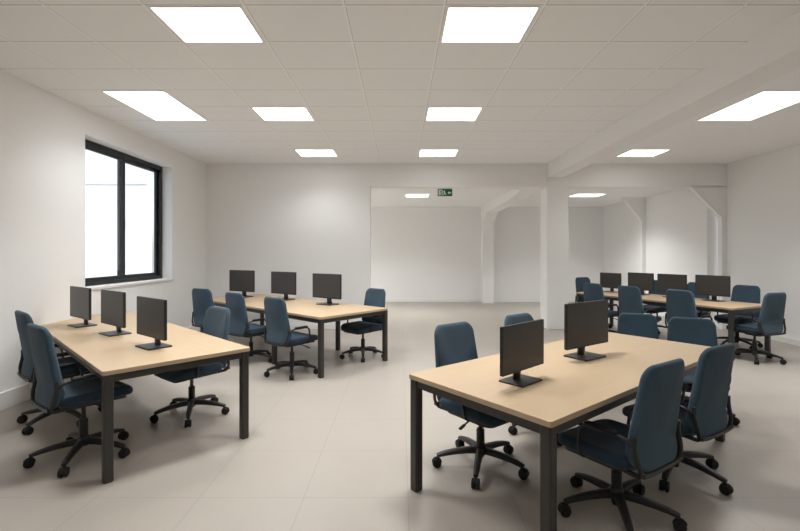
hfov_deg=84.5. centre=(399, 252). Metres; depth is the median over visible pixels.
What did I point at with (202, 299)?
office chair
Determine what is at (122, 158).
window
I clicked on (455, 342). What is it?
office chair
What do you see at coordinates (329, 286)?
monitor
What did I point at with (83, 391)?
office chair
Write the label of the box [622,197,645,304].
pilaster
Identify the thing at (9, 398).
baseboard
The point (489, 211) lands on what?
column
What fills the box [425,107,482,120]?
recessed light
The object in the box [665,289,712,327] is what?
office chair
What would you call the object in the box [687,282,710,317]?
office chair
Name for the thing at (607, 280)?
monitor
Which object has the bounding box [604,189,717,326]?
wall
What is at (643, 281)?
monitor
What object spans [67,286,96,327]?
monitor
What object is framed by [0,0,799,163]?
ceiling
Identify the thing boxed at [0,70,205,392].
wall
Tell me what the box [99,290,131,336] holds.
monitor
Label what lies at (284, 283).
monitor
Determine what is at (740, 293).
office chair
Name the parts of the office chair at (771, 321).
leg, seat, armrest, leg, leg, frame, backrest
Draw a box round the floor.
[0,302,799,530]
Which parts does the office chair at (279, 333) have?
leg, backrest, frame, leg, armrest, seat, leg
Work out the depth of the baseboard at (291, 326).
8.70 m
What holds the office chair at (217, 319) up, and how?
on the floor
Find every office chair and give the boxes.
[15,310,100,434]
[23,323,132,477]
[150,306,229,427]
[192,288,228,340]
[225,292,271,362]
[264,296,317,379]
[340,288,385,361]
[432,321,528,489]
[504,313,583,445]
[558,358,687,530]
[575,277,611,328]
[583,283,617,332]
[617,285,661,321]
[617,313,658,338]
[622,343,734,495]
[643,280,667,333]
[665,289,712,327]
[667,317,739,425]
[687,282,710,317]
[714,285,762,348]
[726,292,786,364]
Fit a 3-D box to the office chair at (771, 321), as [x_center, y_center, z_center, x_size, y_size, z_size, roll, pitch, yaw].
[5.040,1.023,6.229,0.660,0.980,0.688,0,0,-17]
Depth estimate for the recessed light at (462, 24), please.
3.38 m
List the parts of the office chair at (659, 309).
seat, backrest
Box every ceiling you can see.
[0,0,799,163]
[371,189,679,206]
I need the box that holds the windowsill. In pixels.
[90,278,173,289]
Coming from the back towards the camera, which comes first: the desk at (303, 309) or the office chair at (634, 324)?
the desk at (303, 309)
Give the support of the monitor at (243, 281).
on the desk at (303, 309)
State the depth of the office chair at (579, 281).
9.08 m
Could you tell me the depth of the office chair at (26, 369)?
3.79 m
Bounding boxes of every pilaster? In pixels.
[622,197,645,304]
[688,186,726,328]
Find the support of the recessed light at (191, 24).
in the ceiling at (368, 73)
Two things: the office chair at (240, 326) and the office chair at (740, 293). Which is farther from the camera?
the office chair at (740, 293)
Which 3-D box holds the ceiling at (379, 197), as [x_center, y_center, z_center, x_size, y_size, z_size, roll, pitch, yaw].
[1.315,-1.487,11.410,10.930,0.120,4.780,0,0,0]
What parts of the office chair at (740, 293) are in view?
seat, leg, backrest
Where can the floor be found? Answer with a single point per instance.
(331, 452)
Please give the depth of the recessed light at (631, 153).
7.80 m
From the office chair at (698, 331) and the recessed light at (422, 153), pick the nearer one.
the office chair at (698, 331)
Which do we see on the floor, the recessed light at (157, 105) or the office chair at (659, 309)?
the office chair at (659, 309)
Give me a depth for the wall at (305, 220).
8.72 m
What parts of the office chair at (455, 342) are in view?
frame, leg, backrest, height lever, armrest, leg, seat, leg, leg, leg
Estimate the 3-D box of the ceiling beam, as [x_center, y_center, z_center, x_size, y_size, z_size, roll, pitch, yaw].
[3.070,-1.637,3.060,0.320,0.280,11.320,0,0,0]
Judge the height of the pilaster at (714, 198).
2.835 m
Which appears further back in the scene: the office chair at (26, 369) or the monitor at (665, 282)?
the monitor at (665, 282)
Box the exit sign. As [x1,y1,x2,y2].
[438,189,451,195]
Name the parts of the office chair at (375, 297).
leg, seat, leg, leg, backrest, armrest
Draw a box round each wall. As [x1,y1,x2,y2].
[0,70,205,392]
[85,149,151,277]
[206,164,726,324]
[371,207,603,301]
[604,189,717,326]
[727,144,799,339]
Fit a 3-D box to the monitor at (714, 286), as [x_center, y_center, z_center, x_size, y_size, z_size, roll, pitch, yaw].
[5.061,0.567,7.114,0.196,0.412,0.524,0,0,-25]
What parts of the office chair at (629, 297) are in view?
backrest, armrest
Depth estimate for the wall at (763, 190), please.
7.76 m
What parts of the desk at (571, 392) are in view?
leg, rail, leg, long rail, leg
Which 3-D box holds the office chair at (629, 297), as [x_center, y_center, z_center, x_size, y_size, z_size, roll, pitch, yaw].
[3.935,1.023,7.263,0.654,0.978,0.660,0,0,-25]
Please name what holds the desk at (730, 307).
on the floor
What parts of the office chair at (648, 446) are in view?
leg, leg, seat, armrest, leg, armrest, leg, leg, frame, backrest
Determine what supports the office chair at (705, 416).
on the floor
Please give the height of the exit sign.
0.262 m
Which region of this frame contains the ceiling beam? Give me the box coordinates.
[547,10,799,176]
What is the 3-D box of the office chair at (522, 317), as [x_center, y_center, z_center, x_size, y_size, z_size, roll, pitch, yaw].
[1.226,1.033,3.790,0.663,0.958,0.643,0,0,-38]
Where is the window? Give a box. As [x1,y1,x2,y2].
[85,139,161,286]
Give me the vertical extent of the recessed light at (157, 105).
0.004 m
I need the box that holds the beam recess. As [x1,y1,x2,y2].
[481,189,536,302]
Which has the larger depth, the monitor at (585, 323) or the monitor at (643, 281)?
the monitor at (643, 281)
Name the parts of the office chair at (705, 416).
seat, leg, armrest, armrest, leg, leg, frame, backrest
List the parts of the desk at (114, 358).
long rail, leg, rail, leg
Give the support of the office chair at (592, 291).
on the floor
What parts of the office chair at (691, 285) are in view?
seat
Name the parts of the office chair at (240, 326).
backrest, frame, seat, leg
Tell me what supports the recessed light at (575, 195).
in the ceiling at (379, 197)
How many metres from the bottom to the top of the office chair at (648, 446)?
0.938 m
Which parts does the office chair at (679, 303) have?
backrest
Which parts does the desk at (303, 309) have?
leg, long rail, leg, leg, leg, rail, leg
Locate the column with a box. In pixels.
[540,177,567,328]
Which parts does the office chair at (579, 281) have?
backrest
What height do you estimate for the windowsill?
0.034 m
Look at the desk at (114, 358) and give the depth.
3.49 m
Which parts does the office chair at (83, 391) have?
backrest, frame, leg, armrest, leg, leg, armrest, seat, leg, leg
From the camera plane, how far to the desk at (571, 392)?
2.62 m
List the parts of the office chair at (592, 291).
backrest, seat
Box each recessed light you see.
[101,91,207,120]
[147,6,264,42]
[251,107,314,120]
[295,150,337,156]
[406,194,429,196]
[418,150,458,156]
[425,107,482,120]
[440,6,540,42]
[569,194,604,196]
[616,150,668,156]
[696,91,799,120]
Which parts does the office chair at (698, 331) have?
backrest, seat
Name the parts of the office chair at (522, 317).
backrest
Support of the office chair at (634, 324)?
on the floor
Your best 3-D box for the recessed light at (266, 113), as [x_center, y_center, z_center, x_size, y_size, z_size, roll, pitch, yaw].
[-1.472,-1.765,5.605,0.675,0.004,0.546,0,0,0]
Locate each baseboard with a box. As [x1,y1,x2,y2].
[0,326,199,410]
[290,325,340,328]
[385,300,480,301]
[726,324,799,345]
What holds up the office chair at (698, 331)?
on the floor
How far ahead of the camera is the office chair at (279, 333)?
5.34 m
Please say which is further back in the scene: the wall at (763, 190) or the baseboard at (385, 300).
the baseboard at (385, 300)
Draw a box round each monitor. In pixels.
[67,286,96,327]
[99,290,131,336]
[135,296,171,350]
[229,270,254,297]
[271,271,295,300]
[313,273,341,305]
[499,319,543,387]
[564,300,607,361]
[600,272,620,292]
[628,272,653,294]
[657,274,686,296]
[695,275,730,301]
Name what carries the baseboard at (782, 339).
attached to the wall at (763, 190)
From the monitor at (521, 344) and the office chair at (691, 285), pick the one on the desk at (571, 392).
the monitor at (521, 344)
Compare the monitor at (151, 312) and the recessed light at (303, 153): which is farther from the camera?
the recessed light at (303, 153)
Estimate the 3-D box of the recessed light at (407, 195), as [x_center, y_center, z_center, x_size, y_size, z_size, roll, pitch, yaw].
[0.430,-1.425,10.920,0.580,0.004,0.560,0,0,0]
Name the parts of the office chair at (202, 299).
frame, backrest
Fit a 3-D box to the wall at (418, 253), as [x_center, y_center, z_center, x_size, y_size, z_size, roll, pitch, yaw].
[1.315,0.043,13.700,10.930,2.940,0.200,0,0,0]
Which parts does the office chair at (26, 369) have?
backrest, frame, leg, leg, armrest, seat, leg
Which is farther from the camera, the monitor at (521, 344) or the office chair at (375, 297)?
the office chair at (375, 297)
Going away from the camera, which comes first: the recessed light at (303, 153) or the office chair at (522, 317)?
the office chair at (522, 317)
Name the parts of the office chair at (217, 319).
leg, leg, seat, leg, armrest, leg, leg, backrest, frame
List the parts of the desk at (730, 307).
leg, leg, long rail, leg, rail, leg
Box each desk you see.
[39,312,249,483]
[200,294,387,377]
[409,332,724,530]
[576,290,770,359]

